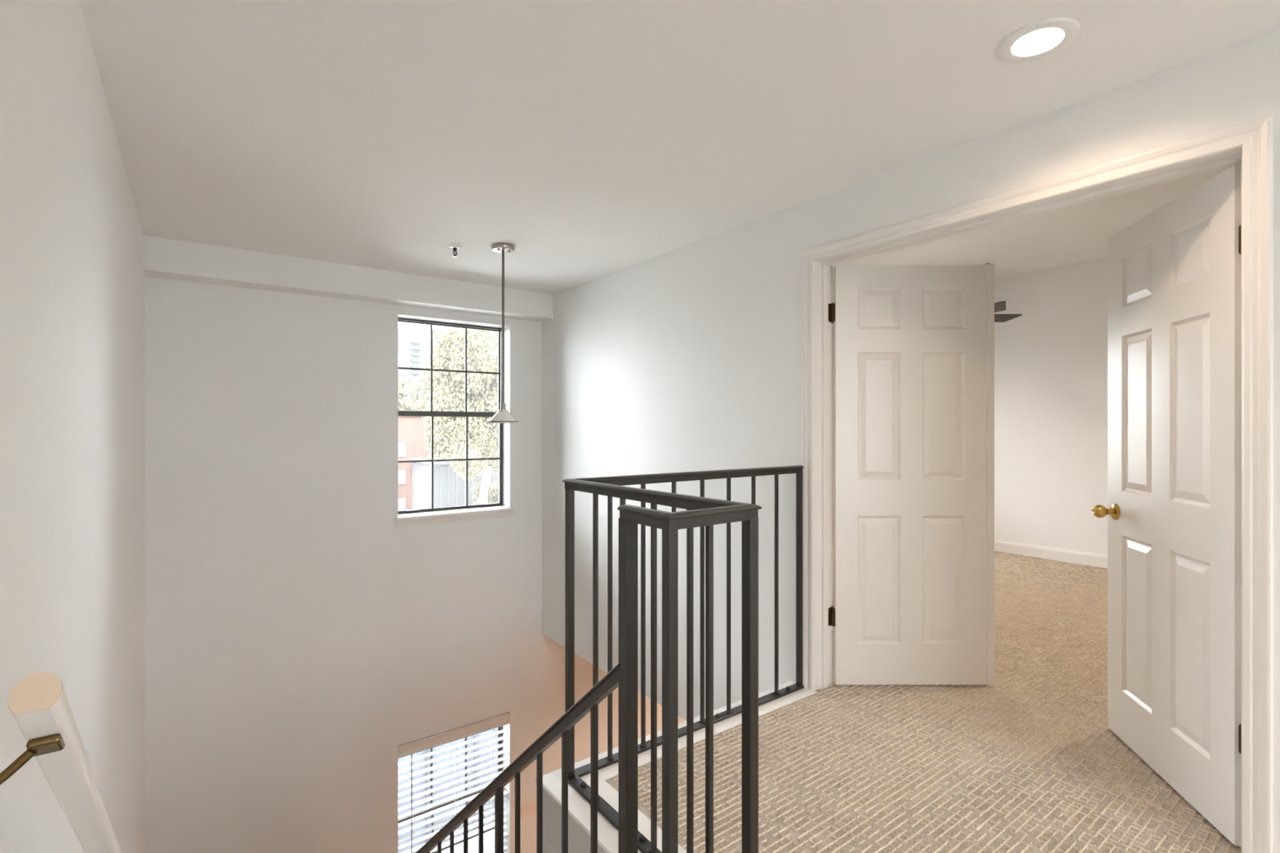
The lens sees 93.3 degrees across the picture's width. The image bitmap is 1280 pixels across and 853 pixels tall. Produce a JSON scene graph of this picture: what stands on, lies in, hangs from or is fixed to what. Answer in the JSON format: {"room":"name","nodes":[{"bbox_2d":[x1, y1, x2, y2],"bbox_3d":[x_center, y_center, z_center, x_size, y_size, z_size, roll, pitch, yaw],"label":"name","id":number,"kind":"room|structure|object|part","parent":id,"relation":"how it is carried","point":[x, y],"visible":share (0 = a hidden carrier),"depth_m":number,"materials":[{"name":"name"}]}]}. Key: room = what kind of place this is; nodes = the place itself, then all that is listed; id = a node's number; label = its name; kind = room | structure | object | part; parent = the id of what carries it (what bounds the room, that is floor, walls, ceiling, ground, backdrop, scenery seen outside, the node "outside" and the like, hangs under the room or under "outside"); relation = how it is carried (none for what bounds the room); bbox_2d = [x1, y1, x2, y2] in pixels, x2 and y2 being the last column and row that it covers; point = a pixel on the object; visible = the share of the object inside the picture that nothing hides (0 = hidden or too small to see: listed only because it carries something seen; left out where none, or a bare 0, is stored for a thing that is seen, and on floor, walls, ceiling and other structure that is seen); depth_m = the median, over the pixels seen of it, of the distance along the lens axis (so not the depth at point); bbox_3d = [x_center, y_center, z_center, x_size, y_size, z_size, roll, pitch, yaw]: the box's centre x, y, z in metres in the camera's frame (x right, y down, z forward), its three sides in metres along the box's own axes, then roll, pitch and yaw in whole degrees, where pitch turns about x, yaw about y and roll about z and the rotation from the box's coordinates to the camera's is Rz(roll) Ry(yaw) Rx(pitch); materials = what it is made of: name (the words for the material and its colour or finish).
{"room":"stair landing","nodes":[
{"label":"stair landing","id":0,"kind":"room"},
{"bbox_2d":[0,0,145,852],"bbox_3d":[-0.782,1.379,0.548,0.140,5.950,7.810,0,0,-36],"label":"wall","id":1,"kind":"structure","parent":0,"point":[73,277],"depth_m":1.40,"materials":[{"name":"paint"}]},
{"bbox_2d":[0,671,121,852],"bbox_3d":[-1.515,1.411,1.749,0.105,2.228,2.631,0,0,-36],"label":"stair handrail","id":2,"kind":"object","parent":1,"relation":"attached to","point":[38,703],"visible":1,"depth_m":0.81,"materials":[{"name":"white paint"}]},
{"bbox_3d":[-0.790,0.432,0.741,0.073,0.056,0.014,0,0,-36],"label":"bracket arm","id":3,"kind":"part","parent":2,"relation":"part of","materials":[{"name":"gold metal"}]},
{"bbox_3d":[-0.720,0.316,0.720,0.046,0.037,0.031,0,0,-36],"label":"rail","id":4,"kind":"part","parent":2,"relation":"part of","materials":[{"name":"beige wood"}]},
{"bbox_2d":[145,276,833,852],"bbox_3d":[-0.213,1.379,5.695,6.884,5.950,0.200,0,0,-36],"label":"wall","id":5,"kind":"structure","parent":0,"point":[297,637],"depth_m":4.07,"materials":[{"name":"paint"}]},
{"bbox_2d":[142,235,553,321],"bbox_3d":[-1.818,-0.984,4.263,2.601,0.195,0.200,0,0,-36],"label":"ceiling beam","id":6,"kind":"structure","parent":5,"relation":"attached to","point":[162,258],"depth_m":3.98,"materials":[{"name":"paint"}]},
{"bbox_2d":[398,725,502,852],"bbox_3d":[-1.467,3.061,4.754,0.935,1.451,0.235,0,0,-36],"label":"window","id":7,"kind":"structure","parent":5,"relation":"in","point":[500,728],"depth_m":4.85,"materials":[{"name":"brown metal"}]},
{"bbox_3d":[-1.514,3.344,4.815,0.862,0.721,0.026,0,0,-36],"label":"sash","id":8,"kind":"part","parent":7,"relation":"part of","materials":[{"name":"brown metal"}]},
{"bbox_2d":[398,711,510,852],"bbox_3d":[-1.436,3.024,4.710,0.872,1.372,0.086,0,0,-36],"label":"window blind","id":9,"kind":"object","parent":7,"relation":"attached to","point":[411,748],"visible":0.77,"depth_m":4.69,"materials":[{"name":"white paint"}]},
{"bbox_3d":[-1.529,2.684,4.835,0.862,0.682,0.020,0,0,-36],"label":"sash","id":10,"kind":"part","parent":7,"relation":"part of","materials":[{"name":"white metal"}]},
{"bbox_3d":[-1.520,3.024,4.824,0.876,1.378,0.060,0,0,-36],"label":"frame","id":11,"kind":"part","parent":7,"relation":"part of","materials":[{"name":"brown metal"}]},
{"bbox_2d":[394,317,515,527],"bbox_3d":[-1.467,-0.043,4.754,0.935,1.557,0.235,0,0,-36],"label":"window","id":12,"kind":"structure","parent":5,"relation":"in","point":[433,515],"depth_m":4.79,"materials":[{"name":"brown metal"}]},
{"bbox_3d":[-1.529,-0.446,4.835,0.862,0.735,0.020,0,0,-36],"label":"sash","id":13,"kind":"part","parent":12,"relation":"part of","materials":[{"name":"brown metal"}]},
{"bbox_3d":[-1.514,0.267,4.815,0.862,0.774,0.026,0,0,-36],"label":"sash","id":14,"kind":"part","parent":12,"relation":"part of","materials":[{"name":"brown metal"}]},
{"bbox_3d":[-1.449,0.673,4.730,0.935,0.025,0.174,0,0,-36],"label":"sill","id":15,"kind":"part","parent":12,"relation":"part of","materials":[{"name":"white paint"}]},
{"bbox_2d":[520,798,536,818],"bbox_3d":[-0.925,3.186,5.038,0.164,0.116,0.012,0,0,-36],"label":"light switch","id":16,"kind":"object","parent":5,"relation":"attached to","point":[528,808],"visible":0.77,"depth_m":5.03,"materials":[{"name":"beige plastic"}]},
{"bbox_2d":[80,0,1279,294],"bbox_3d":[0.321,-1.231,1.361,2.601,0.300,7.410,0,0,-36],"label":"ceiling","id":17,"kind":"structure","parent":0,"point":[593,140],"depth_m":2.04,"materials":[{"name":"white paint"}]},
{"bbox_2d":[448,244,462,257],"bbox_3d":[-1.113,-1.050,3.636,0.080,0.061,0.080,0,0,-36],"label":"sprinkler","id":18,"kind":"object","parent":17,"relation":"attached to","point":[455,247],"visible":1,"depth_m":3.63,"materials":[{"name":"white metal"}]},
{"bbox_2d":[484,242,520,423],"bbox_3d":[-0.820,-0.550,3.623,0.214,1.062,0.214,0,0,-36],"label":"pendant light","id":19,"kind":"object","parent":17,"relation":"hanging from","point":[503,415],"visible":1,"depth_m":3.62,"materials":[{"name":"silver metal"}]},
{"bbox_3d":[-0.820,-0.062,3.623,0.168,0.061,0.168,0,0,-36],"label":"lamp shade","id":20,"kind":"part","parent":19,"relation":"part of","materials":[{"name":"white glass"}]},
{"bbox_3d":[-0.820,-0.597,3.623,0.015,0.921,0.015,0,0,-36],"label":"rod","id":21,"kind":"part","parent":19,"relation":"part of","materials":[{"name":"silver metal"}]},
{"bbox_2d":[997,17,1079,62],"bbox_3d":[1.113,-1.137,1.693,0.191,0.128,0.191,0,0,-36],"label":"recessed light","id":22,"kind":"object","parent":17,"relation":"in","point":[1039,39],"visible":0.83,"depth_m":1.71,"materials":[{"name":"white plastic"}]},
{"bbox_2d":[542,27,1279,844],"bbox_3d":[1.422,0.130,2.173,0.133,3.252,7.410,0,0,-36],"label":"wall","id":23,"kind":"structure","parent":0,"point":[689,357],"depth_m":3.24,"materials":[{"name":"paint"}]},
{"bbox_2d":[828,262,994,684],"bbox_3d":[1.307,0.227,2.926,0.791,2.030,0.044,0,0,1],"label":"door","id":24,"kind":"structure","parent":23,"relation":"in","point":[913,345],"depth_m":2.91,"materials":[{"name":"white paint"}]},
{"bbox_3d":[0.923,-0.553,2.939,0.028,0.089,0.002,0,0,-36],"label":"jamb plate","id":25,"kind":"part","parent":24,"relation":"part of","materials":[{"name":"black metal"}]},
{"bbox_3d":[0.923,0.924,2.939,0.028,0.089,0.002,0,0,-36],"label":"jamb plate","id":26,"kind":"part","parent":24,"relation":"part of","materials":[{"name":"black metal"}]},
{"bbox_2d":[802,115,1273,852],"bbox_3d":[1.312,0.205,2.321,0.171,2.099,1.576,0,0,-36],"label":"door frame","id":27,"kind":"structure","parent":23,"relation":"attached to","point":[1255,137],"depth_m":1.75,"materials":[{"name":"white paint"}]},
{"bbox_2d":[1091,164,1240,846],"bbox_3d":[1.899,0.233,2.123,0.196,2.018,0.755,0,0,7],"label":"door","id":28,"kind":"structure","parent":23,"relation":"in","point":[1173,511],"depth_m":2.04,"materials":[{"name":"white paint"}]},
{"bbox_2d":[1272,842,1279,852],"bbox_3d":[2.641,1.194,0.395,0.014,0.120,3.102,0,0,-36],"label":"baseboard","id":29,"kind":"structure","parent":23,"relation":"attached to","point":[1276,847],"depth_m":1.64,"materials":[{"name":"white paint"}]},
{"bbox_2d":[604,528,1240,852],"bbox_3d":[1.984,1.262,2.587,6.736,0.023,7.410,0,0,-36],"label":"floor","id":30,"kind":"structure","parent":0,"point":[1029,761],"depth_m":2.25,"materials":[{"name":"carpet"}]},
{"bbox_2d":[832,163,1240,302],"bbox_3d":[3.031,-1.556,3.360,4.133,0.120,7.410,0,0,-36],"label":"ceiling","id":31,"kind":"structure","parent":0,"point":[1078,233],"depth_m":4.84,"materials":[{"name":"white paint"}]},
{"bbox_2d":[994,301,1022,322],"bbox_3d":[2.850,-1.234,5.711,1.275,0.525,1.303,0,0,-36],"label":"ceiling fan","id":32,"kind":"object","parent":31,"relation":"hanging from","point":[998,306],"visible":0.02,"depth_m":5.67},
{"bbox_3d":[3.031,-1.026,5.317,0.132,0.055,0.515,0,0,-18],"label":"fan blade","id":33,"kind":"part","parent":32,"relation":"part of","materials":[{"name":"grey"}]},
{"bbox_3d":[3.327,-1.026,5.723,0.515,0.055,0.132,0,0,0],"label":"fan blade","id":34,"kind":"part","parent":32,"relation":"part of","materials":[{"name":"grey"}]},
{"bbox_2d":[994,257,1107,564],"bbox_3d":[4.755,1.379,4.630,0.150,5.950,7.410,0,0,-36],"label":"wall","id":35,"kind":"structure","parent":0,"point":[1051,360],"depth_m":5.68,"materials":[{"name":"paint"}]},
{"bbox_2d":[994,538,1107,568],"bbox_3d":[4.689,1.194,4.582,0.014,0.120,7.410,0,0,-36],"label":"baseboard","id":36,"kind":"structure","parent":35,"relation":"attached to","point":[1087,558],"depth_m":5.67,"materials":[{"name":"white paint"}]},
{"bbox_3d":[1.985,4.414,2.588,6.734,0.120,7.410,0,0,-36],"label":"floor","id":37,"kind":"structure","parent":0,"visible":0},
{"bbox_3d":[-1.191,2.904,2.639,1.684,2.900,3.558,0,0,-36],"label":"stairs","id":38,"kind":"structure","parent":37,"relation":"on","visible":0},
{"bbox_2d":[415,465,804,852],"bbox_3d":[-0.122,1.821,2.838,1.554,3.266,2.726,0,0,-36],"label":"metal railing","id":39,"kind":"object","parent":38,"relation":"on","point":[702,511],"visible":1,"depth_m":1.62,"materials":[{"name":"brown metal"}]},
{"bbox_3d":[-0.476,1.638,2.043,0.023,0.832,0.023,0,0,-36],"label":"post","id":40,"kind":"part","parent":39,"relation":"part of","materials":[{"name":"brown metal"}]},
{"bbox_3d":[-0.782,1.639,2.457,0.039,2.163,2.557,0,0,-36],"label":"stair rail","id":41,"kind":"part","parent":39,"relation":"part of","materials":[{"name":"brown metal"}]},
{"bbox_3d":[-0.250,0.730,2.156,0.025,1.024,0.025,0,0,-36],"label":"post","id":42,"kind":"part","parent":39,"relation":"part of","materials":[{"name":"brown metal"}]},
{"bbox_3d":[-0.028,0.836,1.435,0.034,1.236,0.034,0,0,-36],"label":"post","id":43,"kind":"part","parent":39,"relation":"part of","materials":[{"name":"brown metal"}]},
{"bbox_3d":[0.065,0.730,1.309,0.026,1.024,0.026,0,0,-36],"label":"post","id":44,"kind":"part","parent":39,"relation":"part of","materials":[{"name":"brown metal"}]},
{"bbox_3d":[0.416,0.205,2.108,1.554,0.035,0.908,0,0,-36],"label":"rail","id":45,"kind":"part","parent":39,"relation":"part of","materials":[{"name":"brown metal"}]},
{"bbox_3d":[0.416,1.247,2.108,1.554,0.010,0.911,0,0,-36],"label":"plate","id":46,"kind":"part","parent":39,"relation":"part of","materials":[{"name":"brown metal"}]},
{"bbox_3d":[0.265,0.730,1.457,0.029,1.024,0.029,0,0,-36],"label":"post","id":47,"kind":"part","parent":39,"relation":"part of","materials":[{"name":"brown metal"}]},
{"bbox_3d":[0.771,0.730,2.909,0.029,1.024,0.029,0,0,-36],"label":"post","id":48,"kind":"part","parent":39,"relation":"part of","materials":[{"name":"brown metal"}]},
{"bbox_3d":[0.468,2.814,2.202,1.367,3.080,0.890,0,0,-36],"label":"wall","id":49,"kind":"structure","parent":0,"visible":0},
{"bbox_2d":[542,791,601,852],"bbox_3d":[0.457,1.415,2.205,1.382,0.278,0.900,0,0,-36],"label":"trim","id":50,"kind":"structure","parent":49,"relation":"attached to","point":[578,842],"depth_m":2.05,"materials":[{"name":"white paint"}]},
{"bbox_2d":[535,680,817,852],"bbox_3d":[0.453,1.271,2.205,1.388,0.038,0.903,0,0,-36],"label":"trim","id":51,"kind":"structure","parent":49,"relation":"on","point":[579,809],"depth_m":2.12,"materials":[{"name":"white paint"}]},
{"label":"outside","id":52,"kind":"structure","parent":0,"visible":0},
{"bbox_2d":[427,445,494,852],"bbox_3d":[-85.809,4.629,200.631,220.000,0.250,415.190,0,0,-36],"label":"ground","id":53,"kind":"structure","parent":52,"point":[493,834],"depth_m":6.51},
{"bbox_2d":[398,410,427,511],"bbox_3d":[-13.371,1.929,25.675,6.950,5.150,6.160,0,0,-36],"label":"brick building","id":54,"kind":"structure","parent":53,"relation":"on","point":[411,442],"depth_m":24.80,"materials":[{"name":"red"}]},
{"bbox_3d":[-9.779,1.074,24.527,0.450,0.220,0.013,0,0,-36],"label":"pane","id":55,"kind":"part","parent":54,"relation":"part of","materials":[{"name":"grey glass"}]},
{"bbox_3d":[-9.779,2.204,24.527,0.450,0.220,0.013,0,0,-36],"label":"pane","id":56,"kind":"part","parent":54,"relation":"part of","materials":[{"name":"grey glass"}]},
{"bbox_3d":[-9.779,3.354,24.527,0.450,0.220,0.013,0,0,-36],"label":"pane","id":57,"kind":"part","parent":54,"relation":"part of","materials":[{"name":"grey glass"}]},
{"bbox_2d":[398,362,436,457],"bbox_3d":[-14.310,-0.237,42.273,6.290,9.507,7.769,0,0,12],"label":"leafy tree","id":58,"kind":"object","parent":53,"relation":"on","point":[408,391],"visible":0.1,"depth_m":39.71,"materials":[{"name":"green plant"}]},
{"bbox_2d":[398,328,438,387],"bbox_3d":[-115.290,-21.996,313.071,26.000,53.000,23.200,0,0,-36],"label":"tower block","id":59,"kind":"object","parent":53,"relation":"on","point":[413,348],"visible":0.1,"depth_m":301.04,"materials":[{"name":"white concrete"}]},
{"bbox_2d":[398,727,497,852],"bbox_3d":[-1.065,3.604,7.154,6.016,1.800,0.070,0,0,-36],"label":"window blind","id":60,"kind":"object","parent":53,"relation":"on","point":[461,740],"visible":0.04,"depth_m":6.42,"materials":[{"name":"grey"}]},
{"bbox_3d":[-2.205,3.604,6.298,0.045,1.800,0.044,0,0,-36],"label":"post","id":61,"kind":"part","parent":60,"relation":"part of","materials":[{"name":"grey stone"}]},
{"bbox_3d":[-1.786,3.604,6.606,0.045,1.800,0.044,0,0,-36],"label":"post","id":62,"kind":"part","parent":60,"relation":"part of","materials":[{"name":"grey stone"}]},
{"bbox_2d":[408,456,497,509],"bbox_3d":[-5.768,2.894,25.348,6.800,3.220,2.950,0,0,-36],"label":"garage","id":63,"kind":"structure","parent":53,"relation":"on","point":[449,489],"depth_m":22.96,"materials":[{"name":"grey"}]},
{"bbox_2d":[417,326,497,504],"bbox_3d":[-4.876,-0.117,19.606,4.228,9.257,3.693,0,0,-36],"label":"leafy tree","id":64,"kind":"object","parent":53,"relation":"on","point":[448,388],"visible":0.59,"depth_m":18.51,"materials":[{"name":"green plant"}]},
{"bbox_2d":[425,324,497,453],"bbox_3d":[-8.233,-1.049,32.857,6.402,11.117,5.284,0,0,6],"label":"leafy tree","id":65,"kind":"object","parent":53,"relation":"on","point":[436,328],"visible":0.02,"depth_m":31.64,"materials":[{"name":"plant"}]},
{"bbox_2d":[470,479,497,504],"bbox_3d":[-5.295,3.197,22.034,1.818,2.613,1.244,0,0,-36],"label":"leafy shrub","id":66,"kind":"object","parent":53,"relation":"on","point":[493,498],"visible":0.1,"depth_m":21.74,"materials":[{"name":"green plant"}]}
]}

